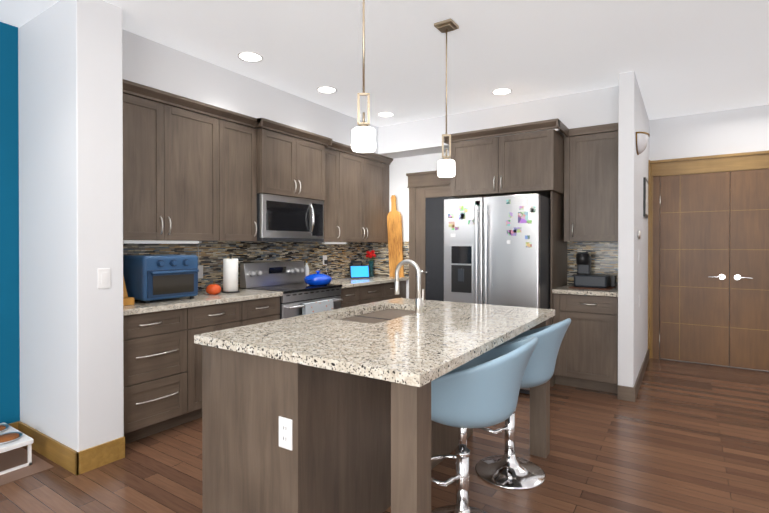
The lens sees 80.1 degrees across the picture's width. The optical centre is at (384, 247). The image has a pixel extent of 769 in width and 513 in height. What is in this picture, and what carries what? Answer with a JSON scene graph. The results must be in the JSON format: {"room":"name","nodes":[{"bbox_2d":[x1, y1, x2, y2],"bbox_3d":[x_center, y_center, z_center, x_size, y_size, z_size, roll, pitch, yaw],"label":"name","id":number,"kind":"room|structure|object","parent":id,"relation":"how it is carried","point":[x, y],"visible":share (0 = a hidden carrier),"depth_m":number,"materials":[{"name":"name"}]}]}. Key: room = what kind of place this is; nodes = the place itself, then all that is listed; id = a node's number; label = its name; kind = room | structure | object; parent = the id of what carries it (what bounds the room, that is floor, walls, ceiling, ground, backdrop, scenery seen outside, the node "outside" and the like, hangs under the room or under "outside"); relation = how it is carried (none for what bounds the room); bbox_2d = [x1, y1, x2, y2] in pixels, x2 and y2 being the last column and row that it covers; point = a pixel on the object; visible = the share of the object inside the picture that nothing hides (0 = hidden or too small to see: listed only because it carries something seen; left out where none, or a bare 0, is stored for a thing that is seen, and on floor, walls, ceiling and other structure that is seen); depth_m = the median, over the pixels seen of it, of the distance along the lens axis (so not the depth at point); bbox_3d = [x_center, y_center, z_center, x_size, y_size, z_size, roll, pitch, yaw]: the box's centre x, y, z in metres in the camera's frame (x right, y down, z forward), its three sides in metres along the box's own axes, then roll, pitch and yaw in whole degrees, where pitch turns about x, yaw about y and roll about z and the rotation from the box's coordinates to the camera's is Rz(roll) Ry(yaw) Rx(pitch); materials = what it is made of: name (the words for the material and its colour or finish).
{"room":"kitchen","nodes":[
{"label":"kitchen","id":0,"kind":"room"},
{"bbox_2d":[0,22,19,423],"bbox_3d":[-3.883,-0.081,1.096,0.120,2.800,4.900,0,0,33],"label":"wall","id":1,"kind":"structure","parent":0,"point":[9,285],"depth_m":3.06,"materials":[{"name":"teal paint"}]},
{"bbox_2d":[8,422,16,428],"bbox_3d":[-3.827,1.254,1.066,0.014,0.130,4.900,0,0,33],"label":"baseboard","id":2,"kind":"structure","parent":1,"relation":"attached to","point":[14,425],"depth_m":3.08,"materials":[{"name":"brown wood"}]},
{"bbox_2d":[18,0,123,451],"bbox_3d":[-2.106,-0.092,3.014,0.970,2.800,0.260,0,0,33],"label":"wall","id":3,"kind":"structure","parent":0,"point":[70,86],"depth_m":2.78,"materials":[{"name":"white paint"}]},
{"bbox_2d":[17,421,81,475],"bbox_3d":[-2.113,1.243,2.861,0.834,0.130,0.016,0,0,33],"label":"baseboard","id":4,"kind":"structure","parent":3,"relation":"attached to","point":[74,462],"depth_m":2.79,"materials":[{"name":"brown wood"}]},
{"bbox_2d":[98,268,110,288],"bbox_3d":[-1.689,0.184,2.758,0.009,0.120,0.072,0,0,33],"label":"light switch","id":5,"kind":"object","parent":3,"relation":"attached to","point":[104,277],"visible":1,"depth_m":2.75,"materials":[{"name":"white plastic"}]},
{"bbox_2d":[122,29,618,159],"bbox_3d":[0.094,-1.327,3.860,3.120,0.339,3.590,0,0,33],"label":"wall","id":6,"kind":"structure","parent":0,"point":[152,64],"depth_m":4.37,"materials":[{"name":"white paint"}]},
{"bbox_2d":[0,358,768,512],"bbox_3d":[0.272,1.345,1.714,8.200,0.060,10.500,0,0,33],"label":"floor","id":7,"kind":"structure","parent":0,"point":[682,437],"depth_m":2.79,"materials":[{"name":"brown wood"}]},
{"bbox_2d":[0,422,53,485],"bbox_3d":[-2.333,1.218,2.740,0.620,0.180,0.380,0,0,33],"label":"pet feeder","id":8,"kind":"object","parent":7,"relation":"on","point":[18,461],"visible":1,"depth_m":2.74,"materials":[{"name":"white plastic"}]},
{"bbox_2d":[123,308,198,443],"bbox_3d":[-1.793,0.868,3.301,0.597,0.875,0.549,0,0,33],"label":"base cabinet","id":9,"kind":"object","parent":7,"relation":"on","point":[162,357],"depth_m":3.15,"materials":[{"name":"brown wood"}]},
{"bbox_2d":[123,288,282,315],"bbox_3d":[-1.545,0.409,3.640,0.634,0.038,1.397,0,0,33],"label":"countertop","id":10,"kind":"structure","parent":9,"relation":"on","point":[201,300],"depth_m":3.41,"materials":[{"name":"beige stone"}]},
{"bbox_2d":[123,276,133,305],"bbox_3d":[-1.873,0.242,3.185,0.288,0.298,0.110,0,0,33],"label":"knife block","id":11,"kind":"object","parent":10,"relation":"on","point":[127,300],"visible":0.02,"depth_m":3.15,"materials":[{"name":"brown wood"}]},
{"bbox_2d":[123,254,198,302],"bbox_3d":[-1.685,0.223,3.445,0.419,0.335,0.430,0,0,33],"label":"toaster oven","id":12,"kind":"object","parent":10,"relation":"on","point":[147,278],"visible":0.85,"depth_m":3.29,"materials":[{"name":"blue painted metal"},{"name":"glass"}]},
{"bbox_2d":[206,281,220,294],"bbox_3d":[-1.422,0.331,3.805,0.124,0.114,0.124,0,0,33],"label":"pumpkin","id":13,"kind":"object","parent":10,"relation":"on","point":[213,289],"visible":1,"depth_m":3.77,"materials":[{"name":"orange"}]},
{"bbox_2d":[222,254,239,292],"bbox_3d":[-1.340,0.221,3.984,0.150,0.332,0.150,0,0,33],"label":"paper towel","id":14,"kind":"object","parent":10,"relation":"on","point":[230,275],"visible":1,"depth_m":3.93,"materials":[{"name":"white paper"}]},
{"bbox_2d":[199,300,250,417],"bbox_3d":[-1.524,0.866,3.708,0.597,0.875,0.548,0,0,33],"label":"base cabinet","id":15,"kind":"object","parent":7,"relation":"on","point":[216,317],"depth_m":3.54,"materials":[{"name":"brown wood"}]},
{"bbox_2d":[251,296,279,324],"bbox_3d":[-1.309,0.864,4.034,0.597,0.875,0.480,0,0,33],"label":"base cabinet","id":16,"kind":"object","parent":7,"relation":"on","point":[262,311],"depth_m":3.93,"materials":[{"name":"brown wood"}]},
{"bbox_2d":[240,261,342,318],"bbox_3d":[-0.895,0.724,4.547,0.634,1.150,0.821,0,0,33],"label":"range","id":17,"kind":"object","parent":7,"relation":"on","point":[287,279],"visible":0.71,"depth_m":4.48,"materials":[{"name":"grey paint"}]},
{"bbox_2d":[302,299,332,314],"bbox_3d":[-0.634,0.662,4.388,0.040,0.295,0.400,0,0,33],"label":"towel","id":18,"kind":"object","parent":17,"relation":"hanging from","point":[316,306],"visible":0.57,"depth_m":4.35,"materials":[{"name":"white fabric"}]},
{"bbox_2d":[304,271,331,285],"bbox_3d":[-0.680,0.305,4.675,0.284,0.146,0.336,0,0,33],"label":"pot","id":19,"kind":"object","parent":17,"relation":"on","point":[317,279],"visible":1,"depth_m":4.57,"materials":[{"name":"blue ceramic"}]},
{"bbox_2d":[339,288,362,307],"bbox_3d":[-0.604,0.858,5.100,0.597,0.875,0.409,0,0,33],"label":"base cabinet","id":20,"kind":"object","parent":7,"relation":"on","point":[350,296],"depth_m":4.93,"materials":[{"name":"brown wood"}]},
{"bbox_2d":[196,319,549,512],"bbox_3d":[0.089,0.873,2.523,1.175,0.875,1.741,0,0,33],"label":"kitchen island","id":21,"kind":"object","parent":7,"relation":"on","point":[328,411],"depth_m":1.93,"materials":[{"name":"brown wood"}]},
{"bbox_2d":[194,299,553,386],"bbox_3d":[0.110,0.416,2.511,1.179,0.038,1.778,0,0,33],"label":"island countertop","id":22,"kind":"structure","parent":21,"relation":"on","point":[408,350],"depth_m":2.04,"materials":[{"name":"beige stone"}]},
{"bbox_2d":[338,307,413,322],"bbox_3d":[-0.008,0.532,2.818,0.426,0.222,0.796,0,0,33],"label":"sink","id":23,"kind":"object","parent":22,"relation":"in","point":[383,312],"depth_m":2.94,"materials":[{"name":"silver metal"}]},
{"bbox_2d":[394,259,425,314],"bbox_3d":[0.151,0.231,2.728,0.193,0.328,0.085,0,0,33],"label":"faucet","id":24,"kind":"object","parent":22,"relation":"on","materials":[{"name":"silver metal"}]},
{"bbox_2d":[363,284,386,303],"bbox_3d":[-0.397,0.856,5.413,0.597,0.875,0.587,0,0,33],"label":"base cabinet","id":25,"kind":"object","parent":7,"relation":"on","point":[371,292],"depth_m":5.30,"materials":[{"name":"brown wood"}]},
{"bbox_2d":[330,276,408,287],"bbox_3d":[-0.327,0.398,5.483,0.634,0.038,1.362,0,0,33],"label":"countertop","id":26,"kind":"structure","parent":25,"relation":"on","point":[345,282],"depth_m":5.33,"materials":[{"name":"beige stone"}]},
{"bbox_2d":[305,258,308,275],"bbox_3d":[-0.866,0.249,5.091,0.060,0.262,0.060,0,0,33],"label":"oil bottle","id":27,"kind":"object","parent":26,"relation":"on","point":[306,269],"visible":0.69,"depth_m":5.07,"materials":[{"name":"white glass"}]},
{"bbox_2d":[349,265,369,277],"bbox_3d":[-0.312,0.297,5.680,0.250,0.160,0.081,0,0,-19],"label":"tablet","id":28,"kind":"object","parent":26,"relation":"on","point":[359,271],"visible":1,"depth_m":5.66,"materials":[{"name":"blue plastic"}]},
{"bbox_2d":[366,250,375,276],"bbox_3d":[-0.165,0.201,5.982,0.127,0.349,0.141,0,0,33],"label":"vase","id":29,"kind":"object","parent":26,"relation":"on","point":[370,256],"visible":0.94,"depth_m":5.96,"materials":[{"name":"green glass"}]},
{"bbox_2d":[387,195,403,276],"bbox_3d":[0.137,-0.149,5.908,0.216,1.053,0.104,0,0,33],"label":"cutting board","id":30,"kind":"object","parent":26,"relation":"on","point":[395,235],"visible":0.94,"depth_m":5.89,"materials":[{"name":"brown wood"}]},
{"bbox_2d":[387,280,405,299],"bbox_3d":[-0.135,0.854,5.809,0.597,0.875,0.606,0,0,33],"label":"base cabinet","id":31,"kind":"object","parent":7,"relation":"on","point":[391,294],"depth_m":5.72,"materials":[{"name":"brown wood"}]},
{"bbox_2d":[431,337,537,512],"bbox_3d":[0.391,0.849,2.102,0.600,0.927,0.517,0,0,33],"label":"stool","id":32,"kind":"object","parent":7,"relation":"on","point":[482,390],"visible":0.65,"depth_m":1.90,"materials":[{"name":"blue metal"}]},
{"bbox_2d":[444,194,550,393],"bbox_3d":[1.206,0.410,4.594,0.908,1.776,1.037,0,0,33],"label":"fridge","id":33,"kind":"object","parent":7,"relation":"on","point":[496,250],"visible":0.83,"depth_m":4.17,"materials":[{"name":"grey paint"}]},
{"bbox_2d":[475,318,570,489],"bbox_3d":[0.759,0.845,2.647,0.600,0.927,0.517,0,0,33],"label":"stool","id":34,"kind":"object","parent":7,"relation":"on","point":[508,469],"visible":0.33,"depth_m":2.54,"materials":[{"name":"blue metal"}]},
{"bbox_2d":[550,191,617,393],"bbox_3d":[1.964,0.385,4.391,0.570,1.829,0.655,0,0,33],"label":"base cabinet","id":35,"kind":"object","parent":7,"relation":"on","point":[587,356],"visible":0.9,"depth_m":4.17,"materials":[{"name":"brown wood"}]},
{"bbox_2d":[569,252,615,289],"bbox_3d":[2.021,0.214,4.436,0.370,0.342,0.380,0,0,33],"label":"coffee maker","id":36,"kind":"object","parent":35,"relation":"on","point":[584,278],"visible":1,"depth_m":4.40,"materials":[{"name":"black plastic"}]},
{"bbox_2d":[0,0,768,126],"bbox_3d":[0.272,-1.515,1.698,8.200,0.060,10.500,0,0,33],"label":"ceiling","id":37,"kind":"structure","parent":0,"point":[683,57],"depth_m":3.40,"materials":[{"name":"white paint"}]},
{"bbox_2d":[237,52,262,61],"bbox_3d":[-1.047,-1.492,3.571,0.197,0.006,0.197,0,0,33],"label":"recessed light","id":38,"kind":"object","parent":37,"relation":"in","point":[250,56],"depth_m":3.57,"materials":[{"name":"white"}]},
{"bbox_2d":[316,86,336,93],"bbox_3d":[-0.547,-1.497,4.327,0.194,0.006,0.195,0,0,33],"label":"recessed light","id":39,"kind":"object","parent":37,"relation":"in","point":[323,89],"depth_m":4.32,"materials":[{"name":"white"}]},
{"bbox_2d":[351,0,375,152],"bbox_3d":[-0.102,-0.980,2.223,0.130,1.014,0.130,0,0,33],"label":"pendant light","id":40,"kind":"object","parent":37,"relation":"hanging from","point":[363,140],"visible":1,"depth_m":2.22,"materials":[{"name":"white glass"}]},
{"bbox_2d":[377,112,393,116],"bbox_3d":[0.017,-1.502,5.143,0.190,0.006,0.200,0,0,33],"label":"recessed light","id":41,"kind":"object","parent":37,"relation":"in","point":[382,114],"depth_m":5.15,"materials":[{"name":"white"}]},
{"bbox_2d":[434,18,458,177],"bbox_3d":[0.414,-0.985,3.058,0.130,1.014,0.130,0,0,33],"label":"pendant light","id":42,"kind":"object","parent":37,"relation":"hanging from","point":[446,167],"visible":0.96,"depth_m":3.03,"materials":[{"name":"white glass"}]},
{"bbox_2d":[491,88,511,94],"bbox_3d":[1.123,-1.497,4.374,0.190,0.006,0.204,0,0,33],"label":"recessed light","id":43,"kind":"object","parent":37,"relation":"in","point":[500,91],"depth_m":4.38,"materials":[{"name":"white"}]},
{"bbox_2d":[380,131,616,298],"bbox_3d":[1.117,-0.106,5.415,3.120,2.800,0.120,0,0,33],"label":"wall","id":44,"kind":"structure","parent":0,"point":[399,168],"depth_m":5.90,"materials":[{"name":"white paint"}]},
{"bbox_2d":[406,170,458,300],"bbox_3d":[0.665,0.173,5.588,0.935,2.240,0.088,0,0,33],"label":"pantry door","id":45,"kind":"structure","parent":44,"relation":"in","point":[429,192],"depth_m":5.69,"materials":[{"name":"brown wood"}]},
{"bbox_2d":[448,126,563,197],"bbox_3d":[1.313,-0.810,4.759,1.035,0.554,0.747,0,0,33],"label":"upper cabinet","id":46,"kind":"object","parent":44,"relation":"attached to","point":[532,162],"depth_m":4.41,"materials":[{"name":"brown wood"}]},
{"bbox_2d":[560,123,617,241],"bbox_3d":[2.068,-0.617,4.493,0.511,1.087,0.361,0,0,33],"label":"upper cabinet","id":47,"kind":"object","parent":44,"relation":"attached to","point":[578,172],"depth_m":4.36,"materials":[{"name":"brown wood"}]},
{"bbox_2d":[567,241,617,286],"bbox_3d":[2.151,0.156,4.654,0.550,0.456,0.010,0,0,33],"label":"backsplash","id":48,"kind":"structure","parent":44,"relation":"attached to","point":[604,256],"depth_m":4.65,"materials":[{"name":"tile"}]},
{"bbox_2d":[618,71,648,386],"bbox_3d":[2.565,-0.102,4.667,0.120,2.800,1.830,0,0,33],"label":"wall","id":49,"kind":"structure","parent":0,"point":[633,118],"depth_m":3.92,"materials":[{"name":"white paint"}]},
{"bbox_2d":[617,349,648,401],"bbox_3d":[2.562,1.238,4.657,0.134,0.120,1.824,0,0,33],"label":"baseboard","id":50,"kind":"structure","parent":49,"relation":"attached to","point":[626,393],"depth_m":3.92,"materials":[{"name":"brown wood"}]},
{"bbox_2d":[637,230,640,306],"bbox_3d":[2.364,0.199,4.236,0.022,0.718,0.246,0,0,33],"label":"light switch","id":51,"kind":"object","parent":49,"relation":"attached to","point":[639,234],"visible":1,"depth_m":4.22,"materials":[{"name":"white plastic"}]},
{"bbox_2d":[636,132,649,154],"bbox_3d":[2.306,-0.920,4.073,0.098,0.173,0.336,0,0,33],"label":"wall sconce","id":52,"kind":"object","parent":49,"relation":"attached to","point":[642,138],"visible":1,"depth_m":3.99,"materials":[{"name":"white glass"}]},
{"bbox_2d":[643,177,647,217],"bbox_3d":[2.770,-0.523,4.847,0.020,0.400,0.400,0,0,33],"label":"picture frame","id":53,"kind":"object","parent":49,"relation":"attached to","point":[645,197],"visible":1,"depth_m":4.68,"materials":[{"name":"black plastic"}]},
{"bbox_2d":[649,104,768,370],"bbox_3d":[4.671,-0.101,4.444,3.880,2.800,0.120,0,0,33],"label":"wall","id":54,"kind":"structure","parent":0,"point":[739,130],"depth_m":5.06,"materials":[{"name":"white paint"}]},
{"bbox_2d":[648,160,649,358],"bbox_3d":[3.093,0.139,5.343,0.016,2.310,0.117,0,0,33],"label":"door frame","id":55,"kind":"structure","parent":54,"relation":"attached to","point":[649,257],"depth_m":5.29,"materials":[{"name":"brown wood"}]},
{"bbox_2d":[650,150,768,370],"bbox_3d":[3.767,0.142,4.914,1.583,2.310,0.091,0,0,33],"label":"doors","id":56,"kind":"structure","parent":54,"relation":"in","point":[709,218],"depth_m":5.04,"materials":[{"name":"brown wood"}]},
{"bbox_3d":[-1.224,-0.103,4.810,0.120,2.800,3.710,0,0,33],"label":"wall","id":57,"kind":"structure","parent":0,"visible":0},
{"bbox_2d":[123,91,226,242],"bbox_3d":[-1.772,-0.574,3.555,0.344,1.012,1.007,0,0,33],"label":"upper cabinet","id":58,"kind":"object","parent":57,"relation":"attached to","point":[193,177],"depth_m":3.49,"materials":[{"name":"brown wood"}]},
{"bbox_2d":[227,119,258,240],"bbox_3d":[-1.433,-0.577,4.068,0.344,1.012,0.465,0,0,33],"label":"upper cabinet","id":59,"kind":"object","parent":57,"relation":"attached to","point":[242,141],"depth_m":4.04,"materials":[{"name":"brown wood"}]},
{"bbox_2d":[123,240,408,291],"bbox_3d":[-0.938,0.156,4.551,0.643,0.456,3.587,0,0,33],"label":"backsplash","id":60,"kind":"structure","parent":57,"relation":"attached to","point":[214,254],"depth_m":4.81,"materials":[{"name":"tile"}]},
{"bbox_2d":[198,243,350,278],"bbox_3d":[-1.038,0.163,4.792,0.191,0.436,1.999,0,0,33],"label":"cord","id":61,"kind":"object","parent":60,"relation":"attached to","point":[200,272],"visible":0.65,"depth_m":4.06,"materials":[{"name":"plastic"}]},
{"bbox_2d":[323,255,327,264],"bbox_3d":[-0.698,0.146,5.448,0.034,0.115,0.072,0,0,33],"label":"outlet","id":62,"kind":"object","parent":60,"relation":"attached to","point":[325,261],"visible":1,"depth_m":5.44,"materials":[{"name":"white plastic"}]},
{"bbox_2d":[247,119,326,202],"bbox_3d":[-1.037,-0.831,4.610,0.405,0.659,0.872,0,0,33],"label":"upper cabinet","id":63,"kind":"object","parent":57,"relation":"attached to","point":[289,166],"depth_m":4.44,"materials":[{"name":"brown wood"}]},
{"bbox_2d":[255,193,323,241],"bbox_3d":[-1.011,-0.281,4.596,0.446,0.435,0.848,0,0,33],"label":"microwave","id":64,"kind":"object","parent":63,"relation":"attached to","point":[286,219],"visible":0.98,"depth_m":4.44,"materials":[{"name":"grey paint"}]},
{"bbox_2d":[322,147,342,242],"bbox_3d":[-0.719,-0.583,5.148,0.344,1.012,0.368,0,0,33],"label":"upper cabinet","id":65,"kind":"object","parent":57,"relation":"attached to","point":[333,209],"depth_m":5.09,"materials":[{"name":"brown wood"}]},
{"bbox_2d":[343,151,389,242],"bbox_3d":[-0.379,-0.586,5.662,0.344,1.012,1.105,0,0,33],"label":"upper cabinet","id":66,"kind":"object","parent":57,"relation":"attached to","point":[365,181],"depth_m":5.56,"materials":[{"name":"brown wood"}]}
]}

